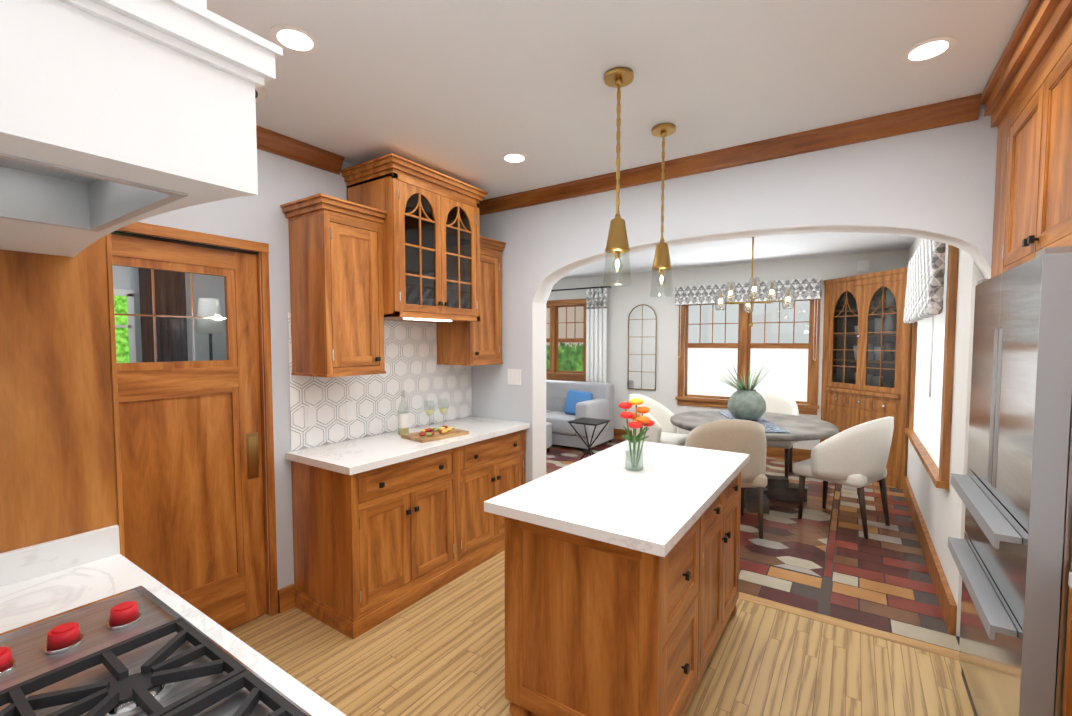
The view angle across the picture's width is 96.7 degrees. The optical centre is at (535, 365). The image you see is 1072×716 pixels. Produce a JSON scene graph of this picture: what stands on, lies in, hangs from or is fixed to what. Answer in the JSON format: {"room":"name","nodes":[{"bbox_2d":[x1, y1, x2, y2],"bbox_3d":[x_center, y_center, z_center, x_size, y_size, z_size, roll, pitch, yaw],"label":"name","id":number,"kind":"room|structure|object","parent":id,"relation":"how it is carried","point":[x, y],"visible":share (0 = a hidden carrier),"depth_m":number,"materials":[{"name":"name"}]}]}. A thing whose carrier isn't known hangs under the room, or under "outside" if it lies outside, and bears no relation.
{"room":"kitchen","nodes":[
{"label":"kitchen","id":0,"kind":"room"},
{"bbox_2d":[112,149,471,595],"bbox_3d":[-1.513,0.071,2.735,0.120,2.690,3.240,2,3,34],"label":"wall","id":1,"kind":"structure","parent":0,"point":[260,217],"depth_m":2.72,"materials":[{"name":"grey paint"}]},
{"bbox_2d":[0,0,282,256],"bbox_3d":[-1.032,-0.725,0.784,1.056,0.900,0.654,2,3,34],"label":"range hood","id":2,"kind":"object","parent":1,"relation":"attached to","point":[115,115],"visible":1,"depth_m":0.67,"materials":[{"name":"white paint"}]},
{"bbox_2d":[111,222,277,615],"bbox_3d":[-1.753,0.390,2.372,0.139,2.090,0.812,2,3,34],"label":"door frame","id":3,"kind":"structure","parent":1,"relation":"attached to","point":[261,253],"depth_m":2.63,"materials":[{"name":"brown wood"}]},
{"bbox_2d":[111,234,266,630],"bbox_3d":[-1.752,0.417,2.373,0.044,2.020,0.728,2,3,34],"label":"door","id":4,"kind":"structure","parent":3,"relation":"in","point":[191,468],"depth_m":2.42,"materials":[{"name":"brown wood"}]},
{"bbox_2d":[256,125,344,174],"bbox_3d":[-1.581,-1.211,2.404,0.065,0.095,1.340,2,3,34],"label":"crown molding","id":5,"kind":"structure","parent":1,"relation":"attached to","point":[269,141],"depth_m":2.72,"materials":[{"name":"brown wood"}]},
{"bbox_2d":[285,205,387,376],"bbox_3d":[-1.166,-0.403,2.804,0.346,0.882,0.380,2,3,34],"label":"upper cabinet","id":6,"kind":"object","parent":1,"relation":"attached to","point":[338,258],"depth_m":2.67,"materials":[{"name":"brown wood"}]},
{"bbox_2d":[287,312,471,450],"bbox_3d":[-0.985,0.065,3.404,0.012,0.804,1.575,2,3,34],"label":"tile backsplash","id":7,"kind":"structure","parent":1,"relation":"attached to","point":[325,410],"depth_m":3.33,"materials":[{"name":"grey tile"}]},
{"bbox_2d":[432,241,502,364],"bbox_3d":[-0.525,-0.465,3.761,0.346,0.882,0.383,2,3,34],"label":"upper cabinet","id":8,"kind":"object","parent":1,"relation":"attached to","point":[467,275],"depth_m":3.55,"materials":[{"name":"brown wood"}]},
{"bbox_2d":[229,550,973,715],"bbox_3d":[-0.671,1.469,2.183,6.070,0.052,3.445,2,3,34],"label":"floor","id":9,"kind":"structure","parent":0,"point":[440,651],"depth_m":2.31,"materials":[{"name":"brown wood"}]},
{"bbox_2d":[0,233,124,556],"bbox_3d":[-1.817,0.188,1.388,0.870,2.590,0.708,2,3,34],"label":"wood wall panel","id":10,"kind":"object","parent":9,"relation":"on","point":[60,466],"visible":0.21,"depth_m":1.33,"materials":[{"name":"brown wood"}]},
{"bbox_2d":[138,268,187,361],"bbox_3d":[-2.960,0.203,3.817,0.068,2.280,0.304,2,3,34],"label":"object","id":11,"kind":"object","parent":9,"relation":"on","point":[177,286],"depth_m":3.77,"materials":[{"name":"brown fabric"}]},
{"bbox_2d":[0,525,346,715],"bbox_3d":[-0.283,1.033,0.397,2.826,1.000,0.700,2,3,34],"label":"countertop","id":12,"kind":"structure","parent":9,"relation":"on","point":[40,581],"depth_m":1.23,"materials":[{"name":"white stone"}]},
{"bbox_2d":[0,585,311,715],"bbox_3d":[-0.779,0.577,0.741,0.902,0.046,0.535,2,3,34],"label":"cooktop","id":13,"kind":"object","parent":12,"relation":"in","point":[141,650],"visible":0.98,"depth_m":0.89,"materials":[{"name":"metal"}]},
{"bbox_2d":[195,298,224,359],"bbox_3d":[-2.651,0.409,3.912,0.240,1.900,0.240,2,3,34],"label":"floor lamp","id":14,"kind":"object","parent":9,"relation":"on","point":[213,311],"depth_m":3.81,"materials":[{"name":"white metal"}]},
{"bbox_2d":[291,428,527,639],"bbox_3d":[-0.754,0.953,3.288,0.567,0.876,1.570,2,3,34],"label":"base cabinet","id":15,"kind":"object","parent":9,"relation":"on","point":[388,525],"depth_m":2.75,"materials":[{"name":"brown wood"}]},
{"bbox_2d":[286,416,529,475],"bbox_3d":[-0.747,0.496,3.247,0.602,0.040,1.608,2,3,34],"label":"countertop","id":16,"kind":"structure","parent":15,"relation":"on","point":[349,457],"depth_m":2.87,"materials":[{"name":"white stone"}]},
{"bbox_2d":[398,391,408,434],"bbox_3d":[-0.910,0.322,3.271,0.077,0.305,0.077,2,3,34],"label":"bottle","id":17,"kind":"object","parent":16,"relation":"on","point":[403,422],"visible":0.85,"depth_m":3.25,"materials":[{"name":"clear glass"}]},
{"bbox_2d":[424,401,433,428],"bbox_3d":[-0.776,0.360,3.473,0.076,0.210,0.076,2,3,34],"label":"wine glass","id":18,"kind":"object","parent":16,"relation":"on","point":[429,412],"visible":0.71,"depth_m":3.46,"materials":[{"name":"yellow"}]},
{"bbox_2d":[401,425,468,442],"bbox_3d":[-0.678,0.455,3.219,0.240,0.046,0.380,3,4,42],"label":"cutting board","id":19,"kind":"object","parent":16,"relation":"on","point":[430,434],"visible":1,"depth_m":3.17,"materials":[{"name":"brown wood"}]},
{"bbox_2d":[438,399,447,426],"bbox_3d":[-0.693,0.355,3.561,0.076,0.210,0.076,2,3,34],"label":"wine glass","id":20,"kind":"object","parent":16,"relation":"on","point":[443,410],"visible":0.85,"depth_m":3.55,"materials":[{"name":"yellow"}]},
{"bbox_2d":[504,464,746,715],"bbox_3d":[0.527,1.001,2.318,0.665,0.876,1.362,2,3,34],"label":"kitchen island","id":21,"kind":"object","parent":9,"relation":"on","point":[621,589],"depth_m":1.80,"materials":[{"name":"brown wood"}]},
{"bbox_2d":[484,440,749,559],"bbox_3d":[0.504,0.571,2.306,0.735,0.096,1.460,2,3,34],"label":"island countertop","id":22,"kind":"structure","parent":21,"relation":"on","point":[595,497],"depth_m":1.98,"materials":[{"name":"white stone"}]},
{"bbox_2d":[618,398,654,471],"bbox_3d":[0.490,0.341,2.370,0.172,0.357,0.212,2,3,34],"label":"flower vase","id":23,"kind":"object","parent":22,"relation":"on","point":[640,421],"visible":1,"depth_m":2.35,"materials":[{"name":"clear glass"}]},
{"bbox_2d":[948,246,1071,715],"bbox_3d":[1.965,0.564,1.591,0.782,1.818,0.914,2,3,34],"label":"refrigerator","id":24,"kind":"object","parent":9,"relation":"on","point":[1010,552],"visible":1,"depth_m":1.47,"materials":[{"name":"silver metal"}]},
{"bbox_2d":[980,0,1071,715],"bbox_3d":[2.046,0.129,1.599,0.731,2.687,1.204,2,3,34],"label":"tall cabinet","id":25,"kind":"object","parent":9,"relation":"on","point":[1026,97],"visible":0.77,"depth_m":1.69,"materials":[{"name":"brown wood"}]},
{"bbox_2d":[1068,572,1071,588],"bbox_3d":[1.374,1.066,0.586,0.671,0.915,1.382,2,3,34],"label":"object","id":26,"kind":"object","parent":9,"relation":"on","point":[1070,580],"visible":0.91,"depth_m":1.31,"materials":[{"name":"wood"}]},
{"bbox_2d":[207,0,1028,278],"bbox_3d":[0.116,-1.281,3.962,6.890,0.270,7.500,2,3,34],"label":"ceiling","id":27,"kind":"structure","parent":0,"point":[470,92],"depth_m":2.06,"materials":[{"name":"white paint"}]},
{"bbox_2d":[255,86,267,103],"bbox_3d":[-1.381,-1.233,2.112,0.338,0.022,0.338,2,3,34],"label":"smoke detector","id":28,"kind":"object","parent":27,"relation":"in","point":[261,93],"visible":0.04,"depth_m":2.18,"materials":[{"name":"white paint"}]},
{"bbox_2d":[269,24,319,53],"bbox_3d":[-0.907,-1.226,1.795,0.169,0.005,0.169,-1,3,-11],"label":"recessed light","id":29,"kind":"object","parent":27,"relation":"in","point":[295,39],"depth_m":1.79,"materials":[{"name":"white paint"}]},
{"bbox_2d":[501,152,527,162],"bbox_3d":[-0.134,-1.283,2.949,0.169,0.005,0.169,-1,3,-11],"label":"recessed light","id":30,"kind":"object","parent":27,"relation":"in","point":[512,157],"depth_m":2.94,"materials":[{"name":"white paint"}]},
{"bbox_2d":[604,67,633,286],"bbox_3d":[0.354,-0.795,2.056,0.124,0.891,0.124,2,3,34],"label":"pendant light","id":31,"kind":"object","parent":27,"relation":"hanging from","point":[617,239],"visible":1,"depth_m":2.04,"materials":[{"name":"gold metal"}]},
{"bbox_2d":[650,123,675,296],"bbox_3d":[0.679,-0.820,2.559,0.124,0.891,0.124,2,3,34],"label":"pendant light","id":32,"kind":"object","parent":27,"relation":"hanging from","point":[661,261],"visible":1,"depth_m":2.54,"materials":[{"name":"gold metal"}]},
{"bbox_2d":[715,236,793,326],"bbox_3d":[2.199,-0.842,4.725,0.671,0.919,0.673,2,3,34],"label":"chandelier","id":33,"kind":"object","parent":27,"relation":"hanging from","point":[754,291],"visible":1,"depth_m":4.70,"materials":[{"name":"gold metal"}]},
{"bbox_2d":[857,260,869,271],"bbox_3d":[3.951,-1.199,5.751,0.120,0.130,0.029,2,3,34],"label":"box","id":34,"kind":"object","parent":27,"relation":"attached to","point":[862,266],"visible":0.86,"depth_m":5.74,"materials":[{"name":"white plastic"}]},
{"bbox_2d":[901,36,956,63],"bbox_3d":[1.531,-1.229,1.860,0.169,0.005,0.169,-1,3,-11],"label":"recessed light","id":35,"kind":"object","parent":27,"relation":"in","point":[932,48],"depth_m":1.85,"materials":[{"name":"white paint"}]},
{"bbox_2d":[472,104,997,636],"bbox_3d":[-0.017,0.003,3.826,6.890,2.720,0.200,2,3,34],"label":"wall","id":36,"kind":"structure","parent":0,"point":[936,184],"depth_m":3.05,"materials":[{"name":"grey paint"}]},
{"bbox_2d":[507,369,520,384],"bbox_3d":[-0.175,0.091,3.810,0.130,0.125,0.008,2,3,34],"label":"switch plate","id":37,"kind":"object","parent":36,"relation":"attached to","point":[514,376],"visible":1,"depth_m":3.81,"materials":[{"name":"white plastic"}]},
{"bbox_2d":[546,299,585,380],"bbox_3d":[0.297,-0.440,8.279,1.450,1.365,0.160,2,3,34],"label":"window","id":38,"kind":"structure","parent":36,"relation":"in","point":[553,306],"depth_m":8.17,"materials":[{"name":"brown wood"}]},
{"bbox_2d":[551,286,611,382],"bbox_3d":[0.277,-0.078,8.177,2.200,2.412,0.178,2,3,34],"label":"curtain","id":39,"kind":"object","parent":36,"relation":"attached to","point":[596,334],"visible":0.35,"depth_m":7.61,"materials":[{"name":"white fabric"}]},
{"bbox_2d":[627,304,656,389],"bbox_3d":[1.635,-0.282,7.349,0.459,1.314,0.026,2,3,34],"label":"arched mirror","id":40,"kind":"object","parent":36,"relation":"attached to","point":[642,323],"visible":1,"depth_m":7.35,"materials":[{"name":"clear glass"}]},
{"bbox_2d":[479,93,981,215],"bbox_3d":[0.746,-1.245,3.093,3.165,0.095,0.065,2,3,34],"label":"crown molding","id":41,"kind":"structure","parent":36,"relation":"attached to","point":[943,113],"depth_m":2.71,"materials":[{"name":"brown wood"}]},
{"bbox_2d":[675,290,821,414],"bbox_3d":[2.865,-0.185,6.570,1.830,1.585,0.160,2,3,34],"label":"window","id":42,"kind":"structure","parent":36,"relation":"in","point":[793,367],"depth_m":6.54,"materials":[{"name":"brown wood"}]},
{"bbox_2d":[678,305,680,357],"bbox_3d":[2.083,-0.490,6.924,0.036,0.763,0.005,2,3,34],"label":"blind cord","id":43,"kind":"object","parent":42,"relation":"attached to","point":[678,305],"depth_m":6.91,"materials":[{"name":"white fabric"}]},
{"bbox_2d":[675,278,820,304],"bbox_3d":[2.806,-0.989,6.474,1.825,0.260,0.069,2,3,34],"label":"valance","id":44,"kind":"object","parent":42,"relation":"attached to","point":[807,289],"visible":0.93,"depth_m":6.42,"materials":[{"name":"fabric"}]},
{"bbox_2d":[813,300,817,359],"bbox_3d":[3.504,-0.443,5.974,0.036,0.763,0.005,2,3,34],"label":"blind cord","id":45,"kind":"object","parent":42,"relation":"attached to","point":[814,322],"depth_m":5.97,"materials":[{"name":"white fabric"}]},
{"bbox_2d":[903,239,945,396],"bbox_3d":[2.971,-0.382,3.696,0.074,1.100,1.880,2,3,34],"label":"roman shade","id":46,"kind":"object","parent":36,"relation":"attached to","point":[925,283],"visible":0.79,"depth_m":3.12,"materials":[{"name":"fabric"}]},
{"bbox_2d":[903,475,956,635],"bbox_3d":[3.255,1.271,4.086,0.029,0.160,3.768,2,3,34],"label":"baseboard","id":47,"kind":"structure","parent":36,"relation":"attached to","point":[944,595],"depth_m":3.08,"materials":[{"name":"brown wood"}]},
{"bbox_2d":[546,438,958,650],"bbox_3d":[0.750,1.297,5.667,5.950,0.053,3.935,2,3,34],"label":"rug","id":48,"kind":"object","parent":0,"point":[830,560],"depth_m":3.41,"materials":[{"name":"multicoloured tile"}]},
{"bbox_2d":[546,422,551,451],"bbox_3d":[-0.313,1.007,6.808,1.000,0.420,0.500,2,3,34],"label":"ottoman","id":49,"kind":"object","parent":48,"relation":"on","point":[548,435],"visible":0.19,"depth_m":6.66,"materials":[{"name":"grey fabric"}]},
{"bbox_2d":[546,380,613,451],"bbox_3d":[0.153,0.721,7.518,1.970,0.920,0.920,2,3,34],"label":"sofa","id":50,"kind":"object","parent":48,"relation":"on","point":[566,401],"visible":0.5,"depth_m":7.15,"materials":[{"name":"grey fabric"}]},
{"bbox_2d":[568,417,609,459],"bbox_3d":[0.684,0.982,6.139,0.400,0.546,0.400,2,3,34],"label":"side table","id":51,"kind":"object","parent":48,"relation":"on","point":[584,421],"visible":0.79,"depth_m":6.12,"materials":[{"name":"black metal"}]},
{"bbox_2d":[629,394,687,445],"bbox_3d":[1.372,0.813,5.369,0.646,0.952,0.650,2,3,34],"label":"chair","id":52,"kind":"object","parent":48,"relation":"on","point":[663,429],"visible":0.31,"depth_m":5.43,"materials":[{"name":"white fabric"}]},
{"bbox_2d":[614,428,811,460],"bbox_3d":[1.482,1.102,7.519,5.100,0.160,0.029,2,3,34],"label":"baseboard","id":53,"kind":"structure","parent":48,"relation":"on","point":[773,452],"depth_m":6.33,"materials":[{"name":"brown wood"}]},
{"bbox_2d":[684,419,766,538],"bbox_3d":[1.586,0.879,4.045,0.711,0.952,0.733,2,3,34],"label":"chair","id":54,"kind":"object","parent":48,"relation":"on","point":[740,436],"visible":0.42,"depth_m":3.74,"materials":[{"name":"beige fabric"}]},
{"bbox_2d":[670,410,838,513],"bbox_3d":[2.138,0.935,4.801,1.520,0.762,1.520,2,3,34],"label":"dining table","id":55,"kind":"object","parent":48,"relation":"on","point":[800,428],"visible":0.52,"depth_m":4.64,"materials":[{"name":"stone"}]},
{"bbox_2d":[718,411,736,418],"bbox_3d":[2.078,0.534,5.141,0.119,0.005,0.516,0,3,9],"label":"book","id":56,"kind":"object","parent":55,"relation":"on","point":[726,413],"depth_m":5.16,"materials":[{"name":"paper"}]},
{"bbox_2d":[714,362,769,420],"bbox_3d":[2.075,0.246,4.840,0.526,0.602,0.678,2,3,34],"label":"vase","id":57,"kind":"object","parent":56,"relation":"on","point":[744,403],"visible":1,"depth_m":4.70,"materials":[{"name":"green ceramic"}]},
{"bbox_2d":[753,418,789,432],"bbox_3d":[2.169,0.565,4.526,0.200,0.005,0.776,0,3,9],"label":"table runner","id":58,"kind":"object","parent":55,"relation":"on","point":[769,426],"depth_m":4.43,"materials":[{"name":"blue fabric"}]},
{"bbox_2d":[759,391,798,478],"bbox_3d":[2.706,0.804,5.553,0.650,0.952,0.646,2,3,34],"label":"chair","id":59,"kind":"object","parent":48,"relation":"on","point":[780,402],"visible":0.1,"depth_m":5.61,"materials":[{"name":"white fabric"}]},
{"bbox_2d":[793,416,893,537],"bbox_3d":[2.635,0.875,4.113,0.710,0.952,0.685,2,3,34],"label":"chair","id":60,"kind":"object","parent":48,"relation":"on","point":[856,456],"visible":1,"depth_m":3.82,"materials":[{"name":"white fabric"}]},
{"bbox_2d":[820,267,911,489],"bbox_3d":[3.739,0.121,5.475,0.832,2.320,0.832,2,3,34],"label":"tall cabinet","id":61,"kind":"object","parent":48,"relation":"on","point":[867,347],"visible":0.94,"depth_m":5.36,"materials":[{"name":"brown wood"}]},
{"bbox_2d":[905,244,958,488],"bbox_3d":[3.012,-0.131,3.681,0.060,1.640,2.140,2,3,34],"label":"window","id":62,"kind":"structure","parent":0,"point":[928,432],"depth_m":3.27,"materials":[{"name":"brown wood"}]},
{"label":"outside","id":63,"kind":"structure","parent":0,"visible":0},
{"bbox_2d":[113,289,135,362],"bbox_3d":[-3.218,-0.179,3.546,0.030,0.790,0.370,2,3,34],"label":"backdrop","id":64,"kind":"structure","parent":63,"point":[120,342],"depth_m":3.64,"materials":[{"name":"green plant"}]},
{"bbox_2d":[546,301,809,370],"bbox_3d":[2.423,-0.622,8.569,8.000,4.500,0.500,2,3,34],"label":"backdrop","id":65,"kind":"structure","parent":63,"point":[731,314],"depth_m":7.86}
]}

